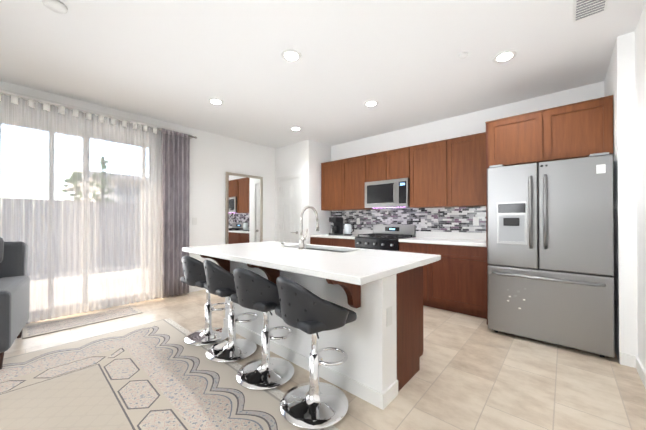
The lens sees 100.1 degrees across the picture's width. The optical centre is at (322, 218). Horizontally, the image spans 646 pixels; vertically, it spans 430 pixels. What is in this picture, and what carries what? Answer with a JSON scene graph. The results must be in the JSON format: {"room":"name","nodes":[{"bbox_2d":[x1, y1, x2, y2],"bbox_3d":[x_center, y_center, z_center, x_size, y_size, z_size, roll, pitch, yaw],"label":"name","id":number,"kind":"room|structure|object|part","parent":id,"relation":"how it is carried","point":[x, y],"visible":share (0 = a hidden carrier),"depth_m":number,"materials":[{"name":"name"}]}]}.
{"room":"kitchen","nodes":[
{"label":"kitchen","id":0,"kind":"room"},
{"bbox_2d":[0,2,645,370],"bbox_3d":[-0.976,-0.159,2.011,5.400,2.740,7.160,0,-1,42],"label":"wall","id":1,"kind":"structure","parent":0,"point":[214,158],"depth_m":3.65,"materials":[{"name":"white paint"}]},
{"bbox_2d":[0,89,196,322],"bbox_3d":[-3.292,-0.098,3.270,0.252,2.635,3.410,0,-1,42],"label":"curtain","id":2,"kind":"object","parent":1,"relation":"in","point":[87,174],"depth_m":3.58,"materials":[{"name":"white fabric"}]},
{"bbox_3d":[-3.249,-0.108,3.231,0.136,2.615,3.410,0,-1,42],"label":"curtain rail","id":3,"kind":"part","parent":2,"relation":"part of","materials":[{"name":"white fabric"}]},
{"bbox_2d":[162,131,189,297],"bbox_3d":[-2.305,-0.063,4.247,0.083,2.540,0.404,0,-1,42],"label":"drape","id":4,"kind":"object","parent":2,"relation":"hanging from","point":[175,144],"depth_m":4.23,"materials":[{"name":"grey fabric"}]},
{"bbox_2d":[173,286,204,295],"bbox_3d":[-1.748,1.185,4.985,0.030,0.095,2.180,0,-1,42],"label":"baseboard","id":5,"kind":"structure","parent":1,"relation":"attached to","point":[192,288],"depth_m":4.53,"materials":[{"name":"white"}]},
{"bbox_2d":[192,218,196,224],"bbox_3d":[-2.156,0.049,4.553,0.010,0.120,0.080,0,-1,42],"label":"switch plate","id":6,"kind":"object","parent":1,"relation":"attached to","point":[194,221],"depth_m":4.55,"materials":[{"name":"white plastic"}]},
{"bbox_2d":[277,173,301,242],"bbox_3d":[-0.671,0.184,5.537,0.760,2.105,0.169,0,-1,42],"label":"door","id":7,"kind":"structure","parent":1,"relation":"attached to","point":[289,200],"depth_m":5.52,"materials":[{"name":"white wood"}]},
{"bbox_2d":[321,160,344,210],"bbox_3d":[0.293,-0.621,5.282,0.577,0.932,0.350,0,-1,42],"label":"upper cabinet","id":8,"kind":"object","parent":1,"relation":"attached to","point":[332,172],"depth_m":5.15,"materials":[{"name":"brown wood"}]},
{"bbox_2d":[345,156,375,209],"bbox_3d":[0.636,-0.623,4.976,0.577,0.932,0.350,0,-1,42],"label":"upper cabinet","id":9,"kind":"object","parent":1,"relation":"attached to","point":[354,166],"depth_m":4.81,"materials":[{"name":"brown wood"}]},
{"bbox_2d":[365,150,388,181],"bbox_3d":[1.022,-0.853,4.633,0.443,0.477,0.350,0,-1,42],"label":"upper cabinet","id":10,"kind":"object","parent":1,"relation":"attached to","point":[376,164],"depth_m":4.51,"materials":[{"name":"brown wood"}]},
{"bbox_2d":[365,178,409,208],"bbox_3d":[1.107,-0.392,4.481,0.767,0.438,0.455,0,-1,42],"label":"over-the-range microwave","id":11,"kind":"object","parent":10,"relation":"attached to","point":[391,193],"visible":0.98,"depth_m":4.32,"materials":[{"name":"grey metal"}]},
{"bbox_2d":[389,147,408,179],"bbox_3d":[1.264,-0.855,4.416,0.444,0.477,0.350,0,-1,42],"label":"upper cabinet","id":12,"kind":"object","parent":1,"relation":"attached to","point":[398,158],"depth_m":4.25,"materials":[{"name":"brown wood"}]},
{"bbox_2d":[409,138,452,207],"bbox_3d":[1.661,-0.630,4.059,0.604,0.932,0.350,0,-1,42],"label":"upper cabinet","id":13,"kind":"object","parent":1,"relation":"attached to","point":[446,173],"depth_m":3.92,"materials":[{"name":"brown wood"}]},
{"bbox_2d":[453,132,485,206],"bbox_3d":[2.022,-0.632,3.737,0.602,0.932,0.350,0,-1,42],"label":"upper cabinet","id":14,"kind":"object","parent":1,"relation":"attached to","point":[469,152],"depth_m":3.58,"materials":[{"name":"brown wood"}]},
{"bbox_2d":[628,354,645,388],"bbox_3d":[0.550,1.148,-0.014,0.040,0.095,5.950,0,-1,42],"label":"baseboard","id":15,"kind":"structure","parent":1,"relation":"attached to","point":[629,360],"depth_m":2.12,"materials":[{"name":"white"}]},
{"bbox_2d":[0,0,645,147],"bbox_3d":[-0.931,-1.579,1.981,5.520,0.100,7.160,0,-1,42],"label":"ceiling","id":16,"kind":"structure","parent":0,"point":[400,62],"depth_m":2.57,"materials":[{"name":"white paint"}]},
{"bbox_2d":[42,0,67,13],"bbox_3d":[-1.913,-1.515,1.933,0.129,0.030,0.129,0,0,6],"label":"smoke detector","id":17,"kind":"object","parent":16,"relation":"attached to","point":[58,6],"depth_m":1.92,"materials":[{"name":"white plastic"}]},
{"bbox_2d":[208,98,223,104],"bbox_3d":[-1.392,-1.514,3.520,0.191,0.008,0.191,0,0,-3],"label":"recessed light","id":18,"kind":"object","parent":16,"relation":"in","point":[214,101],"depth_m":3.50,"materials":[{"name":"white"}]},
{"bbox_2d":[281,49,301,61],"bbox_3d":[-0.297,-1.521,2.540,0.191,0.008,0.191,0,0,-3],"label":"recessed light","id":19,"kind":"object","parent":16,"relation":"in","point":[290,55],"depth_m":2.53,"materials":[{"name":"white"}]},
{"bbox_2d":[290,127,300,130],"bbox_3d":[-0.459,-1.506,4.564,0.191,0.008,0.191,0,0,-3],"label":"recessed light","id":20,"kind":"object","parent":16,"relation":"in","point":[292,128],"depth_m":4.54,"materials":[{"name":"white"}]},
{"bbox_2d":[364,100,377,106],"bbox_3d":[0.637,-1.514,3.584,0.191,0.008,0.191,0,0,-3],"label":"recessed light","id":21,"kind":"object","parent":16,"relation":"in","point":[372,103],"depth_m":3.57,"materials":[{"name":"white"}]},
{"bbox_2d":[459,52,467,58],"bbox_3d":[1.305,-1.511,2.516,0.070,0.030,0.070,0,-1,36],"label":"smoke detector","id":22,"kind":"object","parent":16,"relation":"attached to","point":[463,55],"depth_m":2.50,"materials":[{"name":"white plastic"}]},
{"bbox_2d":[493,50,516,62],"bbox_3d":[1.714,-1.521,2.554,0.191,0.008,0.191,0,0,-3],"label":"recessed light","id":23,"kind":"object","parent":16,"relation":"in","point":[504,56],"depth_m":2.54,"materials":[{"name":"white"}]},
{"bbox_2d":[573,0,607,21],"bbox_3d":[1.898,-1.522,1.919,0.180,0.016,0.320,0,-1,42],"label":"ceiling vent","id":24,"kind":"object","parent":16,"relation":"in","point":[582,9],"visible":1,"depth_m":1.95,"materials":[{"name":"white metal"}]},
{"bbox_2d":[3,289,645,429],"bbox_3d":[-0.931,1.260,1.960,5.520,0.100,7.160,0,-1,42],"label":"floor","id":25,"kind":"structure","parent":0,"point":[474,373],"depth_m":2.03,"materials":[{"name":"tile"}]},
{"bbox_2d":[22,305,142,338],"bbox_3d":[-2.837,1.215,3.249,0.440,0.010,1.040,0,-1,42],"label":"doormat","id":26,"kind":"object","parent":25,"relation":"on","point":[34,330],"visible":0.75,"depth_m":3.17,"materials":[{"name":"beige fabric"}]},
{"bbox_2d":[0,318,338,429],"bbox_3d":[-2.065,1.199,0.963,2.820,0.008,3.740,0,-1,42],"label":"rug","id":27,"kind":"object","parent":25,"relation":"on","point":[159,375],"visible":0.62,"depth_m":1.90,"materials":[{"name":"beige fabric"}]},
{"bbox_2d":[0,237,29,368],"bbox_3d":[-3.161,0.679,2.239,0.920,1.049,1.032,0,-1,-40],"label":"armchair","id":28,"kind":"object","parent":27,"relation":"on","point":[14,296],"visible":1,"depth_m":2.50,"materials":[{"name":"grey fabric"}]},
{"bbox_2d":[181,256,229,345],"bbox_3d":[-1.172,0.784,2.775,0.512,0.847,0.495,0,-1,37],"label":"stool","id":29,"kind":"object","parent":27,"relation":"on","point":[194,274],"visible":0.75,"depth_m":2.65,"materials":[{"name":"black leather"}]},
{"bbox_3d":[-1.192,0.508,2.751,0.523,0.300,0.438,0,-1,37],"label":"seat","id":30,"kind":"part","parent":29,"relation":"part of","materials":[{"name":"grey leather"}]},
{"bbox_2d":[203,260,257,362],"bbox_3d":[-0.826,0.782,2.471,0.495,0.847,0.512,0,-1,-42],"label":"stool","id":31,"kind":"object","parent":27,"relation":"on","point":[220,282],"visible":0.9,"depth_m":2.34,"materials":[{"name":"black leather"}]},
{"bbox_3d":[-0.850,0.505,2.451,0.438,0.300,0.523,0,-1,-42],"label":"seat","id":32,"kind":"part","parent":31,"relation":"part of","materials":[{"name":"grey leather"}]},
{"bbox_2d":[230,268,294,389],"bbox_3d":[-0.441,0.780,2.107,0.512,0.847,0.495,0,-1,39],"label":"stool","id":33,"kind":"object","parent":27,"relation":"on","point":[257,292],"visible":0.94,"depth_m":1.97,"materials":[{"name":"black leather"}]},
{"bbox_3d":[-0.461,0.503,2.084,0.523,0.300,0.438,0,-1,39],"label":"seat","id":34,"kind":"part","parent":33,"relation":"part of","materials":[{"name":"grey leather"}]},
{"bbox_2d":[275,276,356,429],"bbox_3d":[-0.052,0.777,1.753,0.495,0.847,0.512,0,-1,-37],"label":"stool","id":35,"kind":"object","parent":27,"relation":"on","point":[314,403],"visible":1,"depth_m":1.62,"materials":[{"name":"black leather"}]},
{"bbox_3d":[-0.078,0.500,1.735,0.438,0.300,0.523,0,-1,-37],"label":"seat","id":36,"kind":"part","parent":35,"relation":"part of","materials":[{"name":"grey leather"}]},
{"bbox_2d":[226,172,262,243],"bbox_3d":[-1.510,0.195,5.249,0.035,2.080,0.800,0,-1,42],"label":"mirror","id":37,"kind":"object","parent":25,"relation":"on","point":[244,208],"visible":0.52,"depth_m":5.22,"materials":[{"name":"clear mirror"}]},
{"bbox_2d":[199,246,422,409],"bbox_3d":[-0.237,0.774,2.526,2.011,0.880,0.995,0,-1,42],"label":"kitchen island","id":38,"kind":"object","parent":25,"relation":"on","point":[379,340],"depth_m":1.94,"materials":[{"name":"white paint"}]},
{"bbox_2d":[182,242,440,285],"bbox_3d":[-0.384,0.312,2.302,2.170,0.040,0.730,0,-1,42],"label":"island countertop","id":39,"kind":"structure","parent":38,"relation":"on","point":[332,265],"depth_m":1.85,"materials":[{"name":"white stone"}]},
{"bbox_2d":[310,237,333,245],"bbox_3d":[0.177,0.794,5.194,0.581,0.880,0.620,0,-1,42],"label":"base cabinet","id":40,"kind":"object","parent":25,"relation":"on","point":[313,240],"depth_m":4.96,"materials":[{"name":"brown wood"}]},
{"bbox_2d":[334,238,355,247],"bbox_3d":[0.522,0.792,4.886,0.580,0.880,0.620,0,-1,42],"label":"base cabinet","id":41,"kind":"object","parent":25,"relation":"on","point":[338,242],"depth_m":4.61,"materials":[{"name":"brown wood"}]},
{"bbox_2d":[355,224,415,250],"bbox_3d":[0.999,0.668,4.405,0.765,1.120,0.679,0,-1,42],"label":"range","id":42,"kind":"object","parent":25,"relation":"on","point":[384,237],"visible":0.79,"depth_m":4.36,"materials":[{"name":"black"}]},
{"bbox_2d":[399,242,433,307],"bbox_3d":[1.493,0.786,4.018,0.479,0.880,0.620,0,-1,42],"label":"base cabinet","id":43,"kind":"object","parent":25,"relation":"on","point":[428,270],"depth_m":3.69,"materials":[{"name":"brown wood"}]},
{"bbox_2d":[434,244,486,318],"bbox_3d":[1.870,0.783,3.681,0.768,0.880,0.620,0,-1,42],"label":"base cabinet","id":44,"kind":"object","parent":25,"relation":"on","point":[454,278],"depth_m":3.40,"materials":[{"name":"brown wood"}]},
{"bbox_2d":[310,206,485,246],"bbox_3d":[1.055,0.093,4.406,2.948,0.510,0.636,0,-1,42],"label":"countertop","id":45,"kind":"structure","parent":44,"relation":"on","point":[463,226],"depth_m":4.20,"materials":[{"name":"white stone"}]},
{"bbox_2d":[329,217,342,234],"bbox_3d":[0.256,0.148,5.160,0.196,0.330,0.220,0,-1,42],"label":"coffee maker","id":46,"kind":"object","parent":45,"relation":"on","point":[337,228],"visible":1,"depth_m":5.12,"materials":[{"name":"black plastic"}]},
{"bbox_2d":[344,222,353,235],"bbox_3d":[0.476,0.186,4.909,0.212,0.249,0.156,0,-1,42],"label":"kettle","id":47,"kind":"object","parent":45,"relation":"on","point":[348,231],"visible":0.96,"depth_m":4.87,"materials":[{"name":"white"}]},
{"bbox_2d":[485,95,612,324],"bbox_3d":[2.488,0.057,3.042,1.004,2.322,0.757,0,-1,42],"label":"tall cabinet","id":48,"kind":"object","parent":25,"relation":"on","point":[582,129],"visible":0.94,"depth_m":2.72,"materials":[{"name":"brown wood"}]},
{"bbox_2d":[487,152,614,357],"bbox_3d":[2.387,0.327,2.905,0.927,1.780,0.999,0,-1,42],"label":"fridge","id":49,"kind":"object","parent":25,"relation":"on","point":[550,249],"visible":1,"depth_m":2.52,"materials":[{"name":"grey metal"}]},
{"label":"outside","id":50,"kind":"structure","parent":0,"visible":0},
{"bbox_2d":[12,236,147,310],"bbox_3d":[-11.273,1.335,13.408,25.160,0.040,55.000,0,-1,42],"label":"patio","id":51,"kind":"structure","parent":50,"point":[76,281],"depth_m":5.12,"materials":[{"name":"grey concrete"}]},
{"bbox_2d":[1,198,147,275],"bbox_3d":[-3.645,0.435,8.675,0.070,1.650,36.104,0,-1,42],"label":"fence","id":52,"kind":"object","parent":51,"relation":"on","point":[31,205],"depth_m":6.29,"materials":[{"name":"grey wood"}]},
{"bbox_2d":[62,156,112,264],"bbox_3d":[-6.002,-0.188,6.936,0.648,2.870,1.046,0,-1,42],"label":"tree","id":53,"kind":"object","parent":51,"relation":"on","point":[98,185],"depth_m":7.02,"materials":[{"name":"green plant"}]},
{"bbox_2d":[65,169,148,242],"bbox_3d":[-6.921,-0.429,16.907,8.000,3.500,12.800,0,-1,42],"label":"house","id":54,"kind":"structure","parent":51,"relation":"on","point":[125,190],"depth_m":10.64,"materials":[{"name":"white paint"}]}
]}

